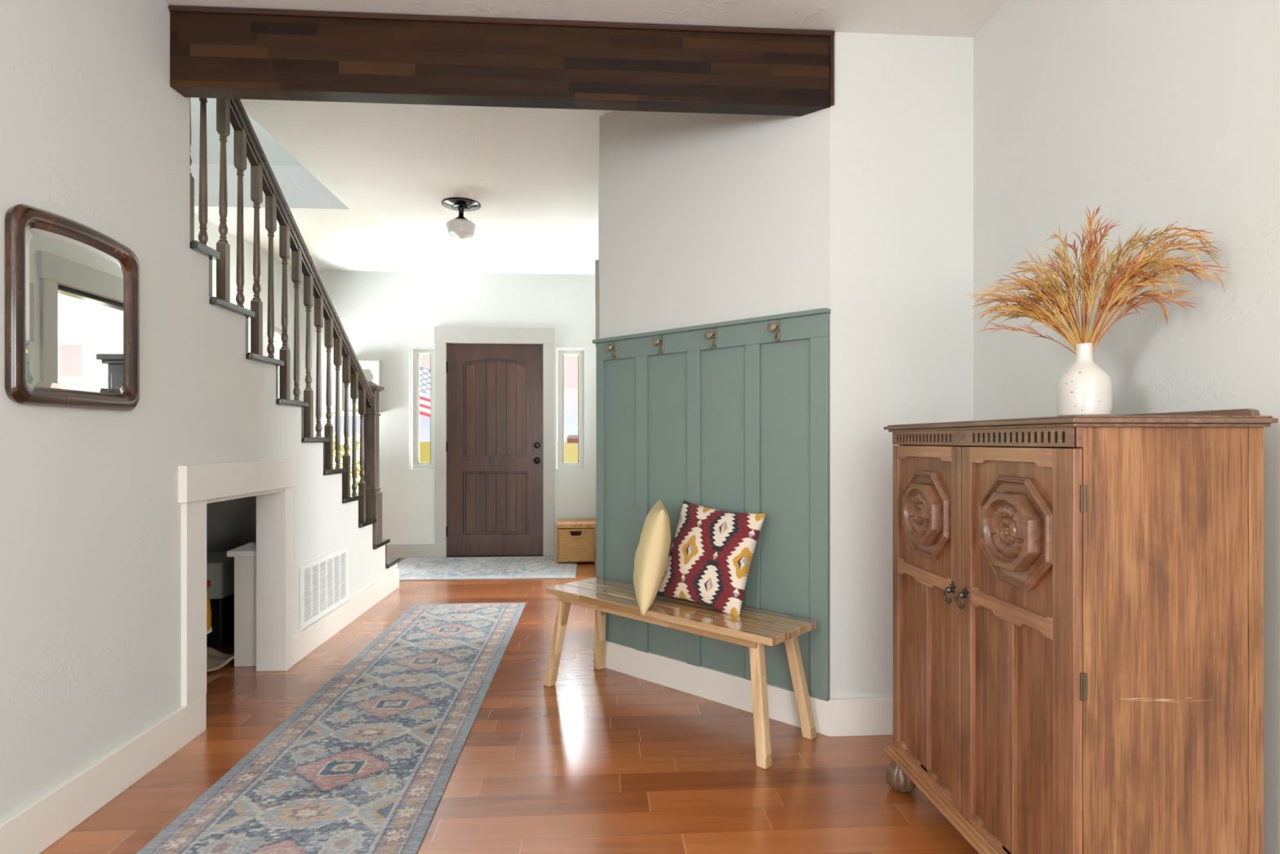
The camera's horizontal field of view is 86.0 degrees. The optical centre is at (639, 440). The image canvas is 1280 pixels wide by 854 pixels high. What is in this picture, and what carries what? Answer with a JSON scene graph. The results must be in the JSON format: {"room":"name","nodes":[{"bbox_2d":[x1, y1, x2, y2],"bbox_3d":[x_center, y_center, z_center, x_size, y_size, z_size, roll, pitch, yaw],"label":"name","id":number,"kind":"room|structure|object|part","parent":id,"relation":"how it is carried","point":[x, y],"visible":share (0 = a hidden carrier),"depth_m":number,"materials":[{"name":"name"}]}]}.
{"room":"entrance hallway","nodes":[
{"label":"entrance hallway","id":0,"kind":"room"},
{"bbox_2d":[0,0,396,822],"bbox_3d":[-1.670,-0.404,0.974,0.105,3.088,8.755,0,0,-4],"label":"wall","id":1,"kind":"structure","parent":0,"point":[95,132],"depth_m":2.20,"materials":[{"name":"white paint"}]},
{"bbox_2d":[4,204,139,410],"bbox_3d":[-1.668,-0.373,2.051,0.032,0.550,0.503,0,0,-4],"label":"wall mirror","id":2,"kind":"object","parent":1,"relation":"attached to","point":[72,289],"visible":1,"depth_m":2.00,"materials":[{"name":"brown wood"}]},
{"bbox_2d":[26,227,125,394],"bbox_3d":[-1.677,-0.372,2.050,0.013,0.446,0.401,0,0,-4],"label":"mirror glass","id":3,"kind":"object","parent":2,"relation":"attached to","point":[76,282],"depth_m":2.02,"materials":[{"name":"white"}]},
{"bbox_2d":[0,693,206,853],"bbox_3d":[-1.529,1.067,-0.269,0.020,0.145,5.956,0,0,-4],"label":"baseboard","id":4,"kind":"structure","parent":1,"relation":"attached to","point":[33,828],"depth_m":2.12,"materials":[{"name":"white paint"}]},
{"bbox_2d":[177,458,295,706],"bbox_3d":[-1.794,0.617,3.011,0.157,1.047,0.927,0,0,-4],"label":"trim","id":5,"kind":"structure","parent":1,"relation":"attached to","point":[273,482],"depth_m":3.08,"materials":[{"name":"white paint"}]},
{"bbox_2d":[299,546,348,630],"bbox_3d":[-1.801,0.825,3.939,0.009,0.334,0.690,0,0,-4],"label":"air vent","id":6,"kind":"object","parent":1,"relation":"in","point":[323,580],"visible":1,"depth_m":3.88,"materials":[{"name":"white metal"}]},
{"bbox_2d":[293,568,399,665],"bbox_3d":[-1.826,1.070,4.410,0.020,0.140,1.880,0,0,-4],"label":"baseboard","id":7,"kind":"structure","parent":1,"relation":"attached to","point":[307,640],"depth_m":4.12,"materials":[{"name":"white paint"}]},
{"bbox_2d":[194,213,294,399],"bbox_3d":[-3.208,-1.510,3.579,0.150,5.300,6.151,0,0,-4],"label":"wall","id":8,"kind":"structure","parent":0,"point":[212,230],"depth_m":5.96,"materials":[{"name":"white paint"}]},
{"bbox_2d":[262,327,290,399],"bbox_3d":[-3.327,-0.420,6.242,0.020,1.220,0.640,0,0,-4],"label":"window","id":9,"kind":"structure","parent":8,"relation":"in","point":[277,331],"depth_m":6.34,"materials":[{"name":"grey plastic"}]},
{"bbox_2d":[190,97,302,165],"bbox_3d":[-2.643,-3.054,4.903,1.145,2.212,0.098,0,0,-4],"label":"wall","id":10,"kind":"structure","parent":0,"point":[276,154],"depth_m":4.83,"materials":[{"name":"white paint"}]},
{"bbox_2d":[190,98,613,274],"bbox_3d":[-0.130,-1.798,4.816,6.450,0.300,4.370,0,0,-4],"label":"ceiling","id":11,"kind":"structure","parent":0,"point":[371,184],"depth_m":4.50,"materials":[{"name":"white paint"}]},
{"bbox_2d":[440,197,480,239],"bbox_3d":[-1.245,-1.527,4.781,0.268,0.244,0.268,0,0,-4],"label":"ceiling light","id":12,"kind":"object","parent":11,"relation":"attached to","point":[460,228],"visible":1,"depth_m":4.72,"materials":[{"name":"white glass"}]},
{"bbox_3d":[-1.245,-1.575,4.781,0.120,0.106,0.120,0,0,-4],"label":"stem","id":13,"kind":"part","parent":12,"relation":"part of","materials":[{"name":"brown metal"}]},
{"bbox_3d":[-1.245,-1.468,4.781,0.200,0.125,0.200,0,0,-4],"label":"lamp shade","id":14,"kind":"part","parent":12,"relation":"part of","materials":[{"name":"white glass"}]},
{"bbox_2d":[168,4,835,115],"bbox_3d":[-0.484,-1.470,2.619,2.471,0.355,0.107,0,0,-4],"label":"ceiling beam","id":15,"kind":"structure","parent":11,"relation":"attached to","point":[221,52],"depth_m":2.58,"materials":[{"name":"brown wood"}]},
{"bbox_3d":[-0.480,-1.573,2.576,2.464,0.022,0.022,0,0,-4],"label":"moulding","id":16,"kind":"part","parent":15,"relation":"part of","materials":[{"name":"brown wood"}]},
{"bbox_3d":[0.743,-1.435,2.654,0.018,0.275,0.018,0,0,-4],"label":"moulding","id":17,"kind":"part","parent":15,"relation":"part of","materials":[{"name":"brown wood"}]},
{"bbox_2d":[298,270,595,555],"bbox_3d":[-0.263,-0.404,6.903,6.450,3.088,0.150,0,0,-4],"label":"wall","id":18,"kind":"structure","parent":0,"point":[384,316],"depth_m":6.71,"materials":[{"name":"white paint"}]},
{"bbox_2d":[330,412,380,494],"bbox_3d":[-2.794,0.130,6.758,0.520,0.820,0.060,0,0,-4],"label":"window","id":19,"kind":"structure","parent":18,"relation":"in","point":[332,413],"depth_m":6.74,"materials":[{"name":"grey plastic"}]},
{"bbox_2d":[341,360,382,412],"bbox_3d":[-2.693,-0.523,6.639,0.365,0.503,0.070,0,0,-4],"label":"framed print","id":20,"kind":"object","parent":18,"relation":"attached to","point":[372,369],"visible":0.44,"depth_m":6.62,"materials":[{"name":"beige"}]},
{"bbox_2d":[386,543,435,557],"bbox_3d":[-2.665,1.075,6.667,1.325,0.130,0.018,0,0,-4],"label":"baseboard","id":21,"kind":"structure","parent":18,"relation":"attached to","point":[403,550],"depth_m":6.68,"materials":[{"name":"grey paint"}]},
{"bbox_2d":[412,348,434,468],"bbox_3d":[-2.131,-0.316,6.800,0.228,1.188,0.060,0,0,-4],"label":"window","id":22,"kind":"structure","parent":18,"relation":"in","point":[415,352],"depth_m":6.77,"materials":[{"name":"grey plastic"}]},
{"bbox_2d":[445,343,542,557],"bbox_3d":[-1.431,0.092,6.790,0.947,2.095,0.207,0,0,-4],"label":"door","id":23,"kind":"structure","parent":18,"relation":"in","point":[495,442],"depth_m":6.78,"materials":[{"name":"brown wood"}]},
{"bbox_3d":[-1.420,0.613,6.781,0.637,0.613,0.018,0,0,-4],"label":"panel moulding","id":24,"kind":"part","parent":23,"relation":"part of","materials":[{"name":"brown wood"}]},
{"bbox_3d":[-1.420,-0.324,6.781,0.637,0.971,0.018,0,0,-4],"label":"panel moulding","id":25,"kind":"part","parent":23,"relation":"part of","materials":[{"name":"brown wood"}]},
{"bbox_3d":[-1.421,0.613,6.789,0.590,0.573,0.014,0,0,-4],"label":"board panel","id":26,"kind":"part","parent":23,"relation":"part of","materials":[{"name":"brown wood"}]},
{"bbox_3d":[-1.421,-0.324,6.789,0.591,0.931,0.014,0,0,-4],"label":"board panel","id":27,"kind":"part","parent":23,"relation":"part of","materials":[{"name":"brown wood"}]},
{"bbox_3d":[-1.421,0.060,6.798,0.657,1.760,0.004,0,0,-4],"label":"panel","id":28,"kind":"part","parent":23,"relation":"part of","materials":[{"name":"brown wood"}]},
{"bbox_3d":[-1.015,0.197,6.750,0.068,0.068,0.074,0,0,-4],"label":"knob","id":29,"kind":"part","parent":23,"relation":"part of","materials":[{"name":"brown metal"}]},
{"bbox_2d":[434,326,554,557],"bbox_3d":[-1.427,0.015,6.740,1.165,2.250,0.028,0,0,-4],"label":"trim","id":30,"kind":"structure","parent":18,"relation":"attached to","point":[442,335],"depth_m":6.72,"materials":[{"name":"grey paint"}]},
{"bbox_2d":[553,542,555,555],"bbox_3d":[-0.634,1.075,6.795,0.435,0.130,0.018,0,0,-4],"label":"baseboard","id":31,"kind":"structure","parent":18,"relation":"attached to","point":[554,544],"depth_m":6.77,"materials":[{"name":"grey paint"}]},
{"bbox_2d":[557,349,583,468],"bbox_3d":[-0.694,-0.316,6.891,0.257,1.188,0.060,0,0,-4],"label":"window","id":32,"kind":"structure","parent":18,"relation":"in","point":[561,353],"depth_m":6.87,"materials":[{"name":"grey plastic"}]},
{"bbox_2d":[40,557,978,853],"bbox_3d":[0.057,1.200,1.857,6.450,0.120,10.300,0,0,-4],"label":"floor","id":33,"kind":"structure","parent":0,"point":[593,761],"depth_m":2.38,"materials":[{"name":"brown wood"}]},
{"bbox_2d":[206,551,234,648],"bbox_3d":[-2.580,0.905,3.945,0.550,0.470,0.400,0,0,-4],"label":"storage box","id":34,"kind":"object","parent":33,"relation":"on","point":[220,567],"visible":0.23,"depth_m":3.78,"materials":[{"name":"grey"}]},
{"bbox_2d":[206,646,234,671],"bbox_3d":[-2.261,1.108,3.379,0.422,0.056,0.469,0,0,3],"label":"crumpled cloth","id":35,"kind":"object","parent":33,"relation":"on","point":[216,660],"visible":0.14,"depth_m":3.46,"materials":[{"name":"beige fabric"}]},
{"bbox_2d":[206,580,212,634],"bbox_3d":[-2.226,0.915,3.336,0.250,0.450,0.250,0,0,-4],"label":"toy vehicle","id":36,"kind":"object","parent":35,"relation":"on","point":[209,628],"visible":0.11,"depth_m":3.36,"materials":[{"name":"yellow plastic"}]},
{"bbox_3d":[-2.163,0.708,3.380,0.080,0.035,0.040,0,0,-4],"label":"knob","id":37,"kind":"part","parent":36,"relation":"part of","materials":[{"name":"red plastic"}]},
{"bbox_2d":[226,542,256,666],"bbox_3d":[-1.989,0.830,3.521,0.168,0.620,0.168,0,0,-4],"label":"post","id":38,"kind":"object","parent":33,"relation":"on","point":[245,556],"visible":0.59,"depth_m":3.46,"materials":[{"name":"white paint"}]},
{"bbox_2d":[190,240,400,568],"bbox_3d":[-2.410,-0.240,3.013,1.370,3.007,4.678,0,0,-4],"label":"staircase","id":39,"kind":"structure","parent":33,"relation":"on","point":[231,524],"depth_m":3.95,"materials":[{"name":"brown wood"}]},
{"bbox_2d":[190,97,383,545],"bbox_3d":[-1.833,-0.504,3.771,0.144,2.466,2.290,0,0,-4],"label":"stair railing","id":40,"kind":"object","parent":39,"relation":"on","point":[246,143],"visible":0.93,"depth_m":3.50,"materials":[{"name":"brown wood"}]},
{"bbox_3d":[-1.822,-0.998,3.712,0.068,1.479,2.170,0,0,-4],"label":"handrail","id":41,"kind":"part","parent":40,"relation":"part of","materials":[{"name":"brown wood"}]},
{"bbox_3d":[-1.901,-0.010,4.842,0.095,0.700,0.095,0,0,-4],"label":"newel post","id":42,"kind":"part","parent":40,"relation":"part of","materials":[{"name":"brown wood"}]},
{"bbox_2d":[136,602,525,853],"bbox_3d":[-1.075,1.137,3.088,0.766,0.006,3.400,0,0,-4],"label":"runner rug","id":43,"kind":"object","parent":33,"relation":"on","point":[366,764],"visible":1,"depth_m":2.48,"materials":[{"name":"fabric"}]},
{"bbox_2d":[397,555,577,580],"bbox_3d":[-1.397,1.137,6.166,1.654,0.006,1.075,0,0,-4],"label":"mat","id":44,"kind":"object","parent":33,"relation":"on","point":[530,566],"visible":0.98,"depth_m":6.12,"materials":[{"name":"grey fabric"}]},
{"bbox_2d":[555,518,595,564],"bbox_3d":[-0.602,0.952,6.530,0.370,0.376,0.429,0,0,-4],"label":"wicker hamper","id":45,"kind":"object","parent":44,"relation":"on","point":[575,538],"visible":0.91,"depth_m":6.33,"materials":[{"name":"wicker"}]},
{"bbox_3d":[-0.764,0.973,6.317,0.020,0.335,0.019,0,0,-4],"label":"corner post","id":46,"kind":"part","parent":45,"relation":"part of","materials":[{"name":"wood"}]},
{"bbox_3d":[-0.602,0.786,6.530,0.370,0.044,0.429,0,0,-4],"label":"lid","id":47,"kind":"part","parent":45,"relation":"part of","materials":[{"name":"wood"}]},
{"bbox_3d":[-0.589,1.110,6.326,0.366,0.018,0.018,0,0,-4],"label":"rail","id":48,"kind":"part","parent":45,"relation":"part of","materials":[{"name":"wood"}]},
{"bbox_3d":[-0.414,0.973,6.340,0.020,0.335,0.019,0,0,-4],"label":"corner post","id":49,"kind":"part","parent":45,"relation":"part of","materials":[{"name":"wood"}]},
{"bbox_2d":[543,577,817,768],"bbox_3d":[0.115,0.914,2.918,1.230,0.452,0.362,0,0,43],"label":"wooden bench","id":50,"kind":"object","parent":33,"relation":"on","point":[753,628],"visible":0.99,"depth_m":2.65,"materials":[{"name":"brown wood"}]},
{"bbox_3d":[-0.382,0.928,3.194,0.134,0.424,0.055,0,0,6],"label":"leg","id":51,"kind":"part","parent":50,"relation":"part of","materials":[{"name":"brown wood"}]},
{"bbox_3d":[-0.197,0.928,3.394,0.055,0.424,0.134,0,0,-11],"label":"leg","id":52,"kind":"part","parent":50,"relation":"part of","materials":[{"name":"brown wood"}]},
{"bbox_2d":[633,499,671,615],"bbox_3d":[0.051,0.480,2.921,0.161,0.426,0.430,0,0,2],"label":"plain cushion","id":53,"kind":"object","parent":50,"relation":"on","point":[651,555],"visible":1,"depth_m":2.73,"materials":[{"name":"beige fabric"}]},
{"bbox_2d":[657,500,765,615],"bbox_3d":[0.292,0.485,2.888,0.199,0.435,0.454,0,0,-44],"label":"patterned cushion","id":54,"kind":"object","parent":50,"relation":"on","point":[710,557],"visible":1,"depth_m":2.82,"materials":[{"name":"fabric"}]},
{"bbox_3d":[0.428,0.928,2.443,0.055,0.424,0.134,0,0,-11],"label":"leg","id":55,"kind":"part","parent":50,"relation":"part of","materials":[{"name":"brown wood"}]},
{"bbox_3d":[0.613,0.928,2.642,0.134,0.424,0.055,0,0,6],"label":"leg","id":56,"kind":"part","parent":50,"relation":"part of","materials":[{"name":"brown wood"}]},
{"bbox_2d":[883,408,1278,853],"bbox_3d":[1.054,0.536,1.841,0.451,1.207,0.915,0,0,-4],"label":"cabinet","id":57,"kind":"object","parent":33,"relation":"on","point":[1078,600],"visible":1,"depth_m":1.42,"materials":[{"name":"brown wood"}]},
{"bbox_3d":[0.833,0.216,2.029,0.033,0.174,0.189,0,0,-4],"label":"carved rose plate","id":58,"kind":"part","parent":57,"relation":"part of","materials":[{"name":"brown wood"}]},
{"bbox_3d":[0.849,0.036,2.042,0.018,0.041,0.331,0,0,-4],"label":"rail","id":59,"kind":"part","parent":57,"relation":"part of","materials":[{"name":"brown wood"}]},
{"bbox_3d":[0.848,0.402,2.042,0.020,0.049,0.331,0,0,-4],"label":"rail","id":60,"kind":"part","parent":57,"relation":"part of","materials":[{"name":"brown wood"}]},
{"bbox_3d":[0.849,0.979,2.042,0.018,0.030,0.331,0,0,-4],"label":"rail","id":61,"kind":"part","parent":57,"relation":"part of","materials":[{"name":"brown wood"}]},
{"bbox_3d":[0.855,0.500,2.039,0.006,0.967,0.399,0,0,-4],"label":"cabinet door","id":62,"kind":"part","parent":57,"relation":"part of","materials":[{"name":"brown wood"}]},
{"bbox_3d":[0.843,0.216,2.030,0.020,0.252,0.274,0,0,-4],"label":"octagon moulding","id":63,"kind":"part","parent":57,"relation":"part of","materials":[{"name":"brown wood"}]},
{"bbox_3d":[1.047,1.009,1.835,0.433,0.030,0.885,0,0,-4],"label":"moulding","id":64,"kind":"part","parent":57,"relation":"part of","materials":[{"name":"brown wood"}]},
{"bbox_3d":[0.840,0.398,1.863,0.021,0.033,0.032,0,0,-4],"label":"pull handle","id":65,"kind":"part","parent":57,"relation":"part of","materials":[{"name":"grey metal"}]},
{"bbox_3d":[0.844,0.398,1.798,0.021,0.033,0.032,0,0,-4],"label":"pull handle","id":66,"kind":"part","parent":57,"relation":"part of","materials":[{"name":"grey metal"}]},
{"bbox_3d":[0.876,0.979,1.619,0.018,0.030,0.318,0,0,-4],"label":"rail","id":67,"kind":"part","parent":57,"relation":"part of","materials":[{"name":"brown wood"}]},
{"bbox_3d":[0.875,0.402,1.619,0.020,0.049,0.318,0,0,-4],"label":"rail","id":68,"kind":"part","parent":57,"relation":"part of","materials":[{"name":"brown wood"}]},
{"bbox_3d":[0.860,0.210,1.598,0.033,0.174,0.190,0,0,-4],"label":"carved rose plate","id":69,"kind":"part","parent":57,"relation":"part of","materials":[{"name":"brown wood"}]},
{"bbox_3d":[0.876,0.036,1.619,0.018,0.041,0.318,0,0,-4],"label":"rail","id":70,"kind":"part","parent":57,"relation":"part of","materials":[{"name":"brown wood"}]},
{"bbox_3d":[0.882,0.500,1.610,0.006,0.967,0.412,0,0,-4],"label":"cabinet door","id":71,"kind":"part","parent":57,"relation":"part of","materials":[{"name":"brown wood"}]},
{"bbox_3d":[0.870,0.210,1.598,0.020,0.252,0.275,0,0,-4],"label":"octagon moulding","id":72,"kind":"part","parent":57,"relation":"part of","materials":[{"name":"brown wood"}]},
{"bbox_2d":[1056,342,1112,416],"bbox_3d":[1.095,-0.144,1.693,0.116,0.187,0.116,0,0,-4],"label":"bottle vase","id":73,"kind":"object","parent":57,"relation":"on","point":[1085,388],"visible":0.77,"depth_m":1.65,"materials":[{"name":"ceramic"}]},
{"bbox_2d":[969,203,1230,354],"bbox_3d":[1.100,-0.383,1.681,0.537,0.399,0.164,0,0,36],"label":"bouquet","id":74,"kind":"object","parent":73,"relation":"in","point":[1040,313],"visible":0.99,"depth_m":1.67,"materials":[{"name":"beige plant"}]},
{"bbox_3d":[0.916,0.506,1.411,0.031,1.068,0.030,0,0,-4],"label":"corner post","id":75,"kind":"part","parent":57,"relation":"part of","materials":[{"name":"brown wood"}]},
{"bbox_3d":[1.095,0.506,1.418,0.325,1.068,0.018,0,0,-4],"label":"panel","id":76,"kind":"part","parent":57,"relation":"part of","materials":[{"name":"brown wood"}]},
{"bbox_3d":[1.274,0.506,1.434,0.032,1.068,0.030,0,0,-4],"label":"corner post","id":77,"kind":"part","parent":57,"relation":"part of","materials":[{"name":"brown wood"}]},
{"bbox_2d":[164,0,1008,37],"bbox_3d":[-0.103,-1.735,-0.347,3.550,0.300,5.920,0,0,-4],"label":"ceiling","id":78,"kind":"structure","parent":0,"point":[949,18],"depth_m":2.53,"materials":[{"name":"white paint"}]},
{"bbox_2d":[598,182,599,259],"bbox_3d":[-0.253,-0.254,5.169,0.120,2.788,3.352,0,0,-4],"label":"wall","id":79,"kind":"structure","parent":0,"point":[598,183],"depth_m":4.38,"materials":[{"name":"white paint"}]},
{"bbox_2d":[595,280,599,339],"bbox_3d":[-0.238,-0.700,3.823,0.020,0.320,0.260,0,0,-4],"label":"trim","id":80,"kind":"structure","parent":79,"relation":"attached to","point":[597,282],"depth_m":3.69,"materials":[{"name":"beige paint"}]},
{"bbox_2d":[595,259,599,280],"bbox_3d":[-0.259,0.043,4.934,0.122,2.195,1.860,0,0,-4],"label":"trim","id":81,"kind":"structure","parent":79,"relation":"attached to","point":[597,261],"depth_m":4.00,"materials":[{"name":"grey paint"}]},
{"bbox_2d":[599,106,830,338],"bbox_3d":[0.311,-0.254,3.129,1.258,2.788,0.138,0,0,41],"label":"wall","id":82,"kind":"structure","parent":0,"point":[704,218],"depth_m":3.04,"materials":[{"name":"white paint"}]},
{"bbox_2d":[592,307,831,701],"bbox_3d":[0.249,0.247,3.065,1.274,1.515,0.040,0,0,41],"label":"wainscot panel","id":83,"kind":"object","parent":82,"relation":"attached to","point":[741,424],"visible":0.88,"depth_m":2.95,"materials":[{"name":"green paint"}]},
{"bbox_2d":[604,340,617,359],"bbox_3d":[-0.144,-0.446,3.363,0.040,0.092,0.064,0,0,31],"label":"coat hook","id":84,"kind":"object","parent":83,"relation":"attached to","point":[607,347],"visible":1,"depth_m":3.37,"materials":[{"name":"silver metal"}]},
{"bbox_3d":[-0.155,-0.454,3.344,0.033,0.040,0.033,0,0,-4],"label":"knob","id":85,"kind":"part","parent":84,"relation":"part of","materials":[{"name":"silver metal"}]},
{"bbox_3d":[-0.122,-0.447,3.382,0.018,0.090,0.007,0,0,41],"label":"plate","id":86,"kind":"part","parent":84,"relation":"part of","materials":[{"name":"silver metal"}]},
{"bbox_2d":[651,334,664,354],"bbox_3d":[0.088,-0.446,3.159,0.064,0.092,0.040,0,0,-38],"label":"coat hook","id":87,"kind":"object","parent":83,"relation":"attached to","point":[655,341],"visible":1,"depth_m":3.17,"materials":[{"name":"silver metal"}]},
{"bbox_3d":[0.070,-0.454,3.146,0.033,0.040,0.033,0,0,-4],"label":"knob","id":88,"kind":"part","parent":87,"relation":"part of","materials":[{"name":"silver metal"}]},
{"bbox_3d":[0.103,-0.447,3.183,0.018,0.090,0.007,0,0,41],"label":"plate","id":89,"kind":"part","parent":87,"relation":"part of","materials":[{"name":"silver metal"}]},
{"bbox_2d":[703,327,716,348],"bbox_3d":[0.304,-0.446,2.969,0.040,0.092,0.064,0,0,31],"label":"coat hook","id":90,"kind":"object","parent":83,"relation":"attached to","point":[708,334],"visible":1,"depth_m":2.97,"materials":[{"name":"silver metal"}]},
{"bbox_3d":[0.293,-0.454,2.950,0.033,0.040,0.033,0,0,-4],"label":"knob","id":91,"kind":"part","parent":90,"relation":"part of","materials":[{"name":"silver metal"}]},
{"bbox_3d":[0.326,-0.447,2.987,0.018,0.090,0.007,0,0,41],"label":"plate","id":92,"kind":"part","parent":90,"relation":"part of","materials":[{"name":"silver metal"}]},
{"bbox_3d":[0.249,-0.501,3.065,1.274,0.018,0.040,0,0,41],"label":"cap rail","id":93,"kind":"part","parent":83,"relation":"part of","materials":[{"name":"green paint"}]},
{"bbox_3d":[0.257,-0.447,3.068,1.258,0.090,0.024,0,0,41],"label":"rail","id":94,"kind":"part","parent":83,"relation":"part of","materials":[{"name":"green paint"}]},
{"bbox_2d":[767,319,780,341],"bbox_3d":[0.544,-0.446,2.758,0.064,0.092,0.040,0,0,-38],"label":"coat hook","id":95,"kind":"object","parent":83,"relation":"attached to","point":[771,326],"visible":1,"depth_m":2.77,"materials":[{"name":"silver metal"}]},
{"bbox_3d":[0.526,-0.454,2.744,0.033,0.040,0.033,0,0,-4],"label":"knob","id":96,"kind":"part","parent":95,"relation":"part of","materials":[{"name":"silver metal"}]},
{"bbox_3d":[0.559,-0.447,2.782,0.018,0.090,0.007,0,0,41],"label":"plate","id":97,"kind":"part","parent":95,"relation":"part of","materials":[{"name":"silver metal"}]},
{"bbox_2d":[604,640,828,736],"bbox_3d":[0.258,1.073,3.072,1.276,0.135,0.020,0,0,42],"label":"baseboard","id":98,"kind":"structure","parent":82,"relation":"attached to","point":[734,691],"depth_m":3.03,"materials":[{"name":"white paint"}]},
{"bbox_2d":[830,31,973,697],"bbox_3d":[1.030,-0.254,2.740,0.595,2.788,0.120,0,0,-4],"label":"wall","id":99,"kind":"structure","parent":0,"point":[901,114],"depth_m":2.67,"materials":[{"name":"white paint"}]},
{"bbox_2d":[828,696,893,736],"bbox_3d":[1.019,1.069,2.670,0.586,0.142,0.020,0,0,-4],"label":"baseboard","id":100,"kind":"structure","parent":99,"relation":"attached to","point":[854,716],"depth_m":2.65,"materials":[{"name":"white paint"}]},
{"bbox_2d":[973,0,1279,853],"bbox_3d":[1.564,-0.254,-0.186,0.140,2.788,6.030,0,0,-4],"label":"wall","id":101,"kind":"structure","parent":0,"point":[1155,113],"depth_m":1.85,"materials":[{"name":"white paint"}]},
{"label":"outside","id":102,"kind":"structure","parent":0,"visible":0},
{"bbox_2d":[333,441,577,491],"bbox_3d":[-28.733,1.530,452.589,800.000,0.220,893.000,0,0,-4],"label":"ground","id":103,"kind":"structure","parent":102,"point":[571,450],"depth_m":75.54,"materials":[{"name":"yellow plant"}]},
{"bbox_2d":[333,432,359,492],"bbox_3d":[-3.346,0.634,7.718,1.381,1.574,1.402,0,0,-4],"label":"shrub","id":104,"kind":"object","parent":103,"relation":"on","point":[342,437],"visible":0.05,"depth_m":7.59,"materials":[{"name":"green plant"}]},
{"bbox_2d":[419,366,430,417],"bbox_3d":[-2.742,0.105,8.844,0.952,2.630,0.100,0,0,-4],"label":"flag","id":105,"kind":"object","parent":103,"relation":"on","point":[424,373],"visible":0.12,"depth_m":8.80,"materials":[{"name":"multicoloured fabric"}]},
{"bbox_2d":[566,435,577,443],"bbox_3d":[-39.133,-0.920,403.331,7.800,4.680,10.800,0,0,-4],"label":"barn","id":106,"kind":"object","parent":103,"relation":"on","point":[571,438],"visible":0.73,"depth_m":398.23,"materials":[{"name":"red plastic"}]}
]}

